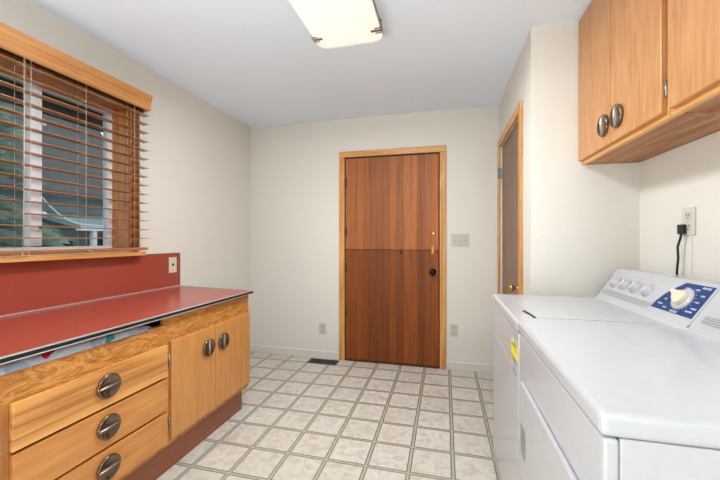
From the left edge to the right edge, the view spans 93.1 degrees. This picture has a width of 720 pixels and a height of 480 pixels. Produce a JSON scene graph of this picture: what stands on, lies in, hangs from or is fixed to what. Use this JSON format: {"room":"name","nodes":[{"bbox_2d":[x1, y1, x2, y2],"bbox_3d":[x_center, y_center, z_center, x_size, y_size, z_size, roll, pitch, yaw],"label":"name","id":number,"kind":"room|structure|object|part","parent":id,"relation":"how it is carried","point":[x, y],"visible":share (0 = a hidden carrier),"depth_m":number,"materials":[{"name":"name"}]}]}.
{"room":"laundry room","nodes":[
{"label":"laundry room","id":0,"kind":"room"},
{"bbox_2d":[0,0,249,315],"bbox_3d":[-2.259,0.002,-0.216,0.200,2.420,8.089,0,0,14],"label":"wall","id":1,"kind":"structure","parent":0,"point":[197,180],"depth_m":2.74,"materials":[{"name":"paint"}]},
{"bbox_2d":[0,50,139,255],"bbox_3d":[-1.734,-0.430,1.864,0.214,1.015,1.020,0,0,14],"label":"window","id":2,"kind":"structure","parent":1,"relation":"in","point":[36,208],"depth_m":2.24,"materials":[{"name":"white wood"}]},
{"bbox_3d":[-1.808,-0.405,1.883,0.050,0.939,0.892,0,0,14],"label":"frame","id":3,"kind":"part","parent":2,"relation":"part of","materials":[{"name":"white plastic"}]},
{"bbox_2d":[0,22,152,256],"bbox_3d":[-1.584,-0.441,1.817,0.125,1.050,1.040,0,0,14],"label":"window blind","id":4,"kind":"object","parent":2,"relation":"attached to","point":[20,45],"visible":1,"depth_m":1.80,"materials":[{"name":"brown wood"}]},
{"bbox_3d":[-1.626,-0.413,1.627,0.056,0.950,0.002,0,0,10],"label":"ladder cord","id":5,"kind":"part","parent":4,"relation":"part of","materials":[{"name":"beige fabric"}]},
{"bbox_3d":[-1.596,-0.400,1.618,0.007,0.956,0.014,0,0,14],"label":"pull cord","id":6,"kind":"part","parent":4,"relation":"part of","materials":[{"name":"white fabric"}]},
{"bbox_3d":[-1.590,-0.397,1.642,0.007,0.962,0.014,0,0,14],"label":"pull cord","id":7,"kind":"part","parent":4,"relation":"part of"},
{"bbox_3d":[-1.576,0.063,1.828,0.042,0.018,1.005,0,0,14],"label":"rail","id":8,"kind":"part","parent":4,"relation":"part of","materials":[{"name":"brown wood"}]},
{"bbox_3d":[-1.556,-0.413,1.909,0.056,0.950,0.002,0,0,10],"label":"ladder cord","id":9,"kind":"part","parent":4,"relation":"part of","materials":[{"name":"beige fabric"}]},
{"bbox_3d":[-1.481,-0.413,2.207,0.056,0.950,0.002,0,0,10],"label":"ladder cord","id":10,"kind":"part","parent":4,"relation":"part of","materials":[{"name":"brown fabric"}]},
{"bbox_2d":[0,252,145,262],"bbox_3d":[-1.606,0.096,1.815,0.084,0.024,1.025,0,0,14],"label":"trim","id":11,"kind":"structure","parent":1,"relation":"attached to","point":[116,254],"depth_m":1.81,"materials":[{"name":"brown wood"}]},
{"bbox_2d":[0,253,179,316],"bbox_3d":[-1.687,0.235,1.629,0.016,0.260,2.185,0,0,14],"label":"backsplash","id":12,"kind":"structure","parent":1,"relation":"attached to","point":[31,286],"depth_m":1.93,"materials":[{"name":"red laminate"}]},
{"bbox_2d":[169,257,176,272],"bbox_3d":[-1.434,0.196,2.612,0.008,0.118,0.074,0,0,14],"label":"socket","id":13,"kind":"object","parent":12,"relation":"attached to","point":[172,260],"visible":1,"depth_m":2.61,"materials":[{"name":"beige plastic"}]},
{"bbox_2d":[29,0,591,126],"bbox_3d":[-0.691,-1.248,-0.529,3.395,0.080,8.239,0,0,14],"label":"ceiling","id":14,"kind":"structure","parent":0,"point":[256,62],"depth_m":2.21,"materials":[{"name":"paint"}]},
{"bbox_2d":[289,0,382,48],"bbox_3d":[-0.123,-1.160,1.676,0.397,0.094,0.623,0,0,14],"label":"ceiling light","id":15,"kind":"object","parent":14,"relation":"attached to","point":[331,23],"visible":1,"depth_m":1.75,"materials":[{"name":"white glass"}]},
{"bbox_3d":[0.066,-1.134,1.627,0.006,0.022,0.470,0,0,14],"label":"rod","id":16,"kind":"part","parent":15,"relation":"part of","materials":[{"name":"brown metal"}]},
{"bbox_2d":[157,352,500,479],"bbox_3d":[-0.691,1.252,-0.529,3.395,0.080,8.239,0,0,14],"label":"floor","id":17,"kind":"structure","parent":0,"point":[298,419],"depth_m":2.20,"materials":[{"name":"tile"}]},
{"bbox_2d":[0,295,249,479],"bbox_3d":[-1.351,0.803,1.504,0.706,0.817,2.065,0,0,14],"label":"base cabinet","id":18,"kind":"object","parent":17,"relation":"on","point":[132,407],"visible":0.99,"depth_m":1.51,"materials":[{"name":"brown wood"}]},
{"bbox_2d":[0,325,152,375],"bbox_3d":[-1.211,0.411,1.147,0.202,0.035,1.040,0,0,14],"label":"cloth","id":19,"kind":"object","parent":18,"relation":"in","point":[23,363],"visible":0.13,"depth_m":1.26,"materials":[{"name":"white fabric"}]},
{"bbox_3d":[-1.044,0.773,1.399,0.018,0.157,0.631,0,0,14],"label":"drawer","id":20,"kind":"part","parent":18,"relation":"part of","materials":[{"name":"brown wood"}]},
{"bbox_3d":[-1.044,0.607,1.399,0.018,0.157,0.631,0,0,14],"label":"drawer","id":21,"kind":"part","parent":18,"relation":"part of","materials":[{"name":"brown wood"}]},
{"bbox_3d":[-1.027,0.934,1.398,0.012,0.100,0.100,0,0,14],"label":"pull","id":22,"kind":"part","parent":18,"relation":"part of","materials":[{"name":"grey metal"}]},
{"bbox_3d":[-1.027,0.767,1.398,0.012,0.100,0.100,0,0,14],"label":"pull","id":23,"kind":"part","parent":18,"relation":"part of","materials":[{"name":"grey metal"}]},
{"bbox_3d":[-1.027,0.601,1.398,0.012,0.100,0.100,0,0,14],"label":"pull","id":24,"kind":"part","parent":18,"relation":"part of","materials":[{"name":"grey metal"}]},
{"bbox_3d":[-1.023,0.601,1.397,0.016,0.013,0.094,0,0,14],"label":"pull blade","id":25,"kind":"part","parent":18,"relation":"part of","materials":[{"name":"grey metal"}]},
{"bbox_3d":[-1.023,0.934,1.397,0.016,0.013,0.094,0,0,14],"label":"pull blade","id":26,"kind":"part","parent":18,"relation":"part of","materials":[{"name":"grey metal"}]},
{"bbox_3d":[-1.023,0.767,1.397,0.016,0.013,0.094,0,0,14],"label":"pull blade","id":27,"kind":"part","parent":18,"relation":"part of","materials":[{"name":"grey metal"}]},
{"bbox_3d":[-1.044,0.940,1.399,0.018,0.156,0.631,0,0,14],"label":"drawer","id":28,"kind":"part","parent":18,"relation":"part of","materials":[{"name":"brown wood"}]},
{"bbox_3d":[-1.056,0.466,1.430,0.020,0.141,2.065,0,0,14],"label":"rail","id":29,"kind":"part","parent":18,"relation":"part of","materials":[{"name":"brown wood"}]},
{"bbox_2d":[0,286,253,364],"bbox_3d":[-1.346,0.377,1.548,0.695,0.023,2.193,0,0,14],"label":"countertop","id":30,"kind":"structure","parent":18,"relation":"on","point":[24,335],"depth_m":1.62,"materials":[{"name":"red laminate"}]},
{"bbox_3d":[-1.062,1.020,1.403,0.020,0.047,0.610,0,0,14],"label":"rail","id":31,"kind":"part","parent":18,"relation":"part of","materials":[{"name":"brown wood"}]},
{"bbox_3d":[-0.920,0.766,1.895,0.018,0.497,0.339,0,0,14],"label":"door","id":32,"kind":"part","parent":18,"relation":"part of","materials":[{"name":"brown wood"}]},
{"bbox_3d":[-0.894,1.033,2.078,0.020,0.022,0.680,0,0,14],"label":"rail","id":33,"kind":"part","parent":18,"relation":"part of","materials":[{"name":"brown wood"}]},
{"bbox_3d":[-0.880,0.632,1.990,0.012,0.100,0.100,0,0,14],"label":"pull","id":34,"kind":"part","parent":18,"relation":"part of","materials":[{"name":"grey metal"}]},
{"bbox_3d":[-0.875,0.632,1.989,0.016,0.094,0.012,0,0,14],"label":"pull blade","id":35,"kind":"part","parent":18,"relation":"part of","materials":[{"name":"grey metal"}]},
{"bbox_3d":[-0.847,0.632,2.124,0.012,0.100,0.100,0,0,14],"label":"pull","id":36,"kind":"part","parent":18,"relation":"part of","materials":[{"name":"grey metal"}]},
{"bbox_3d":[-0.842,0.632,2.123,0.016,0.094,0.012,0,0,14],"label":"pull blade","id":37,"kind":"part","parent":18,"relation":"part of","materials":[{"name":"grey metal"}]},
{"bbox_3d":[-0.834,0.766,2.242,0.018,0.497,0.368,0,0,14],"label":"door","id":38,"kind":"part","parent":18,"relation":"part of","materials":[{"name":"brown wood"}]},
{"bbox_2d":[307,358,338,364],"bbox_3d":[-0.362,1.209,3.373,0.297,0.006,0.120,0,0,14],"label":"floor vent","id":39,"kind":"object","parent":17,"relation":"in","point":[312,360],"visible":1,"depth_m":3.37,"materials":[{"name":"metal"}]},
{"bbox_2d":[311,359,335,363],"bbox_3d":[-0.362,1.208,3.373,0.257,0.004,0.084,0,0,14],"label":"grille","id":40,"kind":"object","parent":39,"relation":"attached to","point":[319,361],"depth_m":3.37,"materials":[{"name":"metal"}]},
{"bbox_2d":[492,268,719,479],"bbox_3d":[1.009,0.682,1.516,0.707,1.060,0.689,0,0,14],"label":"washing machine","id":41,"kind":"object","parent":17,"relation":"on","point":[630,297],"visible":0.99,"depth_m":1.43,"materials":[{"name":"white metal"}]},
{"bbox_2d":[511,341,516,374],"bbox_3d":[0.606,0.462,1.343,0.001,0.119,0.100,0,0,14],"label":"label","id":42,"kind":"object","parent":41,"relation":"attached to","point":[513,343],"depth_m":1.33,"materials":[{"name":"yellow paper"}]},
{"bbox_3d":[0.943,0.306,1.535,0.403,0.004,0.515,0,0,14],"label":"lid","id":43,"kind":"part","parent":41,"relation":"part of","materials":[{"name":"white metal"}]},
{"bbox_3d":[1.284,0.215,1.726,0.046,0.055,0.060,0,0,14],"label":"knob","id":44,"kind":"part","parent":41,"relation":"part of","materials":[{"name":"white plastic"}]},
{"bbox_3d":[1.261,0.215,1.635,0.046,0.055,0.060,0,0,14],"label":"knob","id":45,"kind":"part","parent":41,"relation":"part of","materials":[{"name":"white plastic"}]},
{"bbox_3d":[1.238,0.215,1.543,0.046,0.055,0.060,0,0,14],"label":"knob","id":46,"kind":"part","parent":41,"relation":"part of","materials":[{"name":"white plastic"}]},
{"bbox_3d":[1.215,0.215,1.449,0.046,0.055,0.060,0,0,14],"label":"knob","id":47,"kind":"part","parent":41,"relation":"part of","materials":[{"name":"white plastic"}]},
{"bbox_3d":[1.173,0.215,1.249,0.071,0.107,0.234,0,0,14],"label":"control panel","id":48,"kind":"part","parent":41,"relation":"part of","materials":[{"name":"blue plastic"}]},
{"bbox_2d":[518,290,719,479],"bbox_3d":[0.837,0.682,0.841,0.714,1.060,0.702,0,0,14],"label":"dryer","id":49,"kind":"object","parent":17,"relation":"on","point":[597,402],"visible":1,"depth_m":0.75,"materials":[{"name":"white metal"}]},
{"bbox_3d":[0.544,0.677,1.138,0.002,0.094,0.061,0,0,14],"label":"door handle","id":50,"kind":"part","parent":49,"relation":"part of","materials":[{"name":"grey plastic"}]},
{"bbox_3d":[0.495,0.771,0.917,0.012,0.562,0.550,0,0,14],"label":"door","id":51,"kind":"part","parent":49,"relation":"part of","materials":[{"name":"white metal"}]},
{"bbox_3d":[0.516,0.762,0.921,0.026,0.840,0.692,0,0,14],"label":"panel","id":52,"kind":"part","parent":49,"relation":"part of","materials":[{"name":"white metal"}]},
{"bbox_2d":[250,105,498,363],"bbox_3d":[-0.043,0.002,3.478,2.715,2.420,0.150,0,0,14],"label":"wall","id":53,"kind":"structure","parent":0,"point":[294,168],"depth_m":3.46,"materials":[{"name":"paint"}]},
{"bbox_2d":[250,344,338,359],"bbox_3d":[-0.696,1.172,3.558,1.008,0.079,0.009,0,0,14],"label":"baseboard","id":54,"kind":"structure","parent":53,"relation":"attached to","point":[254,348],"depth_m":3.55,"materials":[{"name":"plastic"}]},
{"bbox_2d":[319,323,325,334],"bbox_3d":[-0.384,0.912,3.481,0.072,0.115,0.008,0,0,14],"label":"wall outlet","id":55,"kind":"object","parent":53,"relation":"attached to","point":[322,326],"visible":1,"depth_m":3.48,"materials":[{"name":"plastic"}]},
{"bbox_2d":[339,145,445,368],"bbox_3d":[0.289,0.168,3.277,1.043,2.088,0.079,0,0,14],"label":"door","id":56,"kind":"structure","parent":53,"relation":"in","point":[392,202],"depth_m":3.30,"materials":[{"name":"brown wood"}]},
{"bbox_3d":[-0.181,0.197,3.425,0.058,2.030,0.018,0,0,14],"label":"casing","id":57,"kind":"part","parent":56,"relation":"part of","materials":[{"name":"brown wood"}]},
{"bbox_3d":[0.297,-0.847,3.306,1.043,0.058,0.018,0,0,14],"label":"head casing","id":58,"kind":"part","parent":56,"relation":"part of","materials":[{"name":"brown wood"}]},
{"bbox_3d":[0.676,0.307,3.176,0.062,0.062,0.070,0,0,14],"label":"knob","id":59,"kind":"part","parent":56,"relation":"part of","materials":[{"name":"black metal"}]},
{"bbox_3d":[0.774,0.197,3.187,0.058,2.030,0.018,0,0,14],"label":"casing","id":60,"kind":"part","parent":56,"relation":"part of","materials":[{"name":"brown wood"}]},
{"bbox_2d":[450,324,457,336],"bbox_3d":[0.873,0.846,3.167,0.072,0.115,0.008,0,0,14],"label":"wall outlet","id":61,"kind":"object","parent":53,"relation":"attached to","point":[453,327],"visible":1,"depth_m":3.17,"materials":[{"name":"plastic"}]},
{"bbox_2d":[451,234,468,245],"bbox_3d":[0.924,0.007,3.150,0.163,0.115,0.018,0,0,14],"label":"light switch","id":62,"kind":"object","parent":53,"relation":"attached to","point":[456,239],"visible":1,"depth_m":3.15,"materials":[{"name":"plastic"}]},
{"bbox_2d":[446,361,492,372],"bbox_3d":[1.030,1.172,3.128,0.463,0.079,0.009,0,0,14],"label":"baseboard","id":63,"kind":"structure","parent":53,"relation":"attached to","point":[451,365],"depth_m":3.13,"materials":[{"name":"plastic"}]},
{"bbox_2d":[499,38,526,294],"bbox_3d":[1.175,0.002,2.546,0.100,2.420,1.069,0,0,14],"label":"wall","id":64,"kind":"structure","parent":0,"point":[516,89],"depth_m":2.18,"materials":[{"name":"paint"}]},
{"bbox_2d":[497,100,522,294],"bbox_3d":[1.157,0.169,2.594,0.156,2.086,0.950,0,0,14],"label":"door","id":65,"kind":"structure","parent":64,"relation":"in","point":[511,172],"depth_m":2.57,"materials":[{"name":"brown wood"}]},
{"bbox_3d":[1.236,0.200,3.032,0.018,2.024,0.062,0,0,14],"label":"casing","id":66,"kind":"part","parent":65,"relation":"part of","materials":[{"name":"brown wood"}]},
{"bbox_3d":[1.128,-0.843,2.601,0.018,0.062,0.950,0,0,14],"label":"head casing","id":67,"kind":"part","parent":65,"relation":"part of","materials":[{"name":"brown wood"}]},
{"bbox_3d":[1.037,0.327,2.292,0.070,0.060,0.060,0,0,14],"label":"knob","id":68,"kind":"part","parent":65,"relation":"part of","materials":[{"name":"gold metal"}]},
{"bbox_3d":[1.021,0.200,2.171,0.018,2.024,0.063,0,0,14],"label":"casing","id":69,"kind":"part","parent":65,"relation":"part of","materials":[{"name":"brown wood"}]},
{"bbox_2d":[527,21,639,296],"bbox_3d":[1.315,0.002,1.909,0.680,2.420,0.100,0,0,14],"label":"wall","id":70,"kind":"structure","parent":0,"point":[583,221],"depth_m":1.90,"materials":[{"name":"paint"}]},
{"bbox_2d":[640,131,719,281],"bbox_3d":[0.724,0.002,-1.561,0.150,2.420,6.920,0,0,14],"label":"wall","id":71,"kind":"structure","parent":0,"point":[687,175],"depth_m":1.49,"materials":[{"name":"paint"}]},
{"bbox_2d":[579,0,719,164],"bbox_3d":[1.242,-0.807,1.479,0.311,0.798,0.766,0,0,14],"label":"upper cabinet","id":72,"kind":"object","parent":71,"relation":"attached to","point":[625,115],"visible":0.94,"depth_m":1.42,"materials":[{"name":"brown wood"}]},
{"bbox_3d":[1.165,-0.812,1.695,0.018,0.768,0.371,0,0,14],"label":"door","id":73,"kind":"part","parent":72,"relation":"part of","materials":[{"name":"brown wood"}]},
{"bbox_3d":[1.113,-0.523,1.573,0.016,0.094,0.012,0,0,14],"label":"pull blade","id":74,"kind":"part","parent":72,"relation":"part of","materials":[{"name":"grey metal"}]},
{"bbox_3d":[1.118,-0.523,1.571,0.012,0.100,0.100,0,0,14],"label":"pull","id":75,"kind":"part","parent":72,"relation":"part of","materials":[{"name":"grey metal"}]},
{"bbox_3d":[1.083,-0.523,1.449,0.016,0.094,0.012,0,0,14],"label":"pull blade","id":76,"kind":"part","parent":72,"relation":"part of","materials":[{"name":"grey metal"}]},
{"bbox_3d":[1.087,-0.523,1.448,0.012,0.100,0.100,0,0,14],"label":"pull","id":77,"kind":"part","parent":72,"relation":"part of","materials":[{"name":"grey metal"}]},
{"bbox_3d":[1.138,-0.428,1.507,0.020,0.040,0.761,0,0,14],"label":"frame rail","id":78,"kind":"part","parent":72,"relation":"part of","materials":[{"name":"brown wood"}]},
{"bbox_3d":[1.075,-0.812,1.333,0.018,0.768,0.363,0,0,14],"label":"door","id":79,"kind":"part","parent":72,"relation":"part of","materials":[{"name":"brown wood"}]},
{"bbox_3d":[1.268,-0.417,1.475,0.247,0.014,0.731,0,0,14],"label":"underside panel","id":80,"kind":"part","parent":72,"relation":"part of","materials":[{"name":"brown wood"}]},
{"bbox_2d":[682,207,695,234],"bbox_3d":[1.391,-0.076,1.445,0.008,0.118,0.078,0,0,14],"label":"wall outlet","id":81,"kind":"object","parent":71,"relation":"attached to","point":[688,214],"visible":1,"depth_m":1.43,"materials":[{"name":"plastic"}]},
{"bbox_2d":[675,224,685,274],"bbox_3d":[1.383,0.174,1.478,0.021,0.476,0.052,0,0,14],"label":"power cord","id":82,"kind":"object","parent":81,"relation":"attached to","point":[681,228],"visible":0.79,"depth_m":1.47,"materials":[{"name":"black plastic"}]},
{"bbox_3d":[1.382,0.194,1.484,0.016,0.437,0.041,0,0,14],"label":"cord","id":83,"kind":"part","parent":82,"relation":"part of","materials":[{"name":"black rubber"}]},
{"bbox_2d":[685,223,690,230],"bbox_3d":[1.389,-0.052,1.445,0.002,0.030,0.034,0,0,14],"label":"socket","id":84,"kind":"object","parent":81,"relation":"attached to","point":[688,225],"depth_m":1.44,"materials":[{"name":"white plastic"}]},
{"bbox_2d":[685,212,690,218],"bbox_3d":[1.389,-0.100,1.445,0.002,0.030,0.034,0,0,14],"label":"socket","id":85,"kind":"object","parent":81,"relation":"attached to","point":[687,214],"depth_m":1.44,"materials":[{"name":"white plastic"}]},
{"bbox_2d":[690,235,691,276],"bbox_3d":[1.391,0.298,1.433,0.003,0.628,0.010,0,0,14],"label":"cable cover","id":86,"kind":"object","parent":71,"relation":"attached to","point":[691,235],"visible":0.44,"depth_m":1.43,"materials":[{"name":"paint"}]},
{"bbox_2d":[668,0,719,116],"bbox_3d":[1.059,-0.807,0.746,0.311,0.798,0.757,0,0,14],"label":"upper cabinet","id":87,"kind":"object","parent":71,"relation":"attached to","point":[693,25],"visible":1,"depth_m":1.02,"materials":[{"name":"brown wood"}]},
{"bbox_3d":[0.954,-0.428,0.769,0.020,0.040,0.752,0,0,14],"label":"frame rail","id":88,"kind":"part","parent":87,"relation":"part of","materials":[{"name":"brown wood"}]},
{"bbox_3d":[1.084,-0.421,0.737,0.247,0.014,0.722,0,0,14],"label":"underside panel","id":89,"kind":"part","parent":87,"relation":"part of","materials":[{"name":"brown wood"}]},
{"label":"outside","id":90,"kind":"structure","parent":0,"visible":0},
{"bbox_3d":[-18.076,2.162,14.809,37.760,0.100,60.000,0,0,14],"label":"ground","id":91,"kind":"structure","parent":90,"visible":0},
{"bbox_2d":[0,101,75,246],"bbox_3d":[-5.045,-0.997,3.915,3.282,6.224,3.321,0,0,14],"label":"conifer tree","id":92,"kind":"object","parent":91,"relation":"on","point":[6,206],"visible":0.25,"depth_m":4.49,"materials":[{"name":"green plant"}]},
{"bbox_2d":[0,105,102,247],"bbox_3d":[-10.177,-1.638,12.223,7.140,7.500,8.400,0,0,14],"label":"house","id":93,"kind":"structure","parent":91,"relation":"on","point":[46,174],"depth_m":10.46,"materials":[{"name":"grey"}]},
{"bbox_2d":[0,76,102,132],"bbox_3d":[-2.156,-1.158,2.598,0.960,0.260,8.000,0,0,14],"label":"roof eave","id":94,"kind":"object","parent":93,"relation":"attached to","point":[4,90],"depth_m":2.71},
{"bbox_3d":[-7.298,0.942,9.341,0.120,2.340,0.120,0,0,14],"label":"porch post","id":95,"kind":"part","parent":93,"relation":"part of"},
{"bbox_3d":[-8.682,0.887,11.541,0.050,1.850,1.000,0,0,14],"label":"door","id":96,"kind":"part","parent":93,"relation":"part of","materials":[{"name":"white"}]},
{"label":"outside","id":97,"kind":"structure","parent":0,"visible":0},
{"bbox_2d":[42,197,102,225],"bbox_3d":[-4.723,-0.541,6.377,0.028,0.610,2.622,0,0,8],"label":"overhead cable","id":98,"kind":"object","parent":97,"point":[43,199],"visible":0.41,"depth_m":5.62,"materials":[{"name":"white"}]}
]}

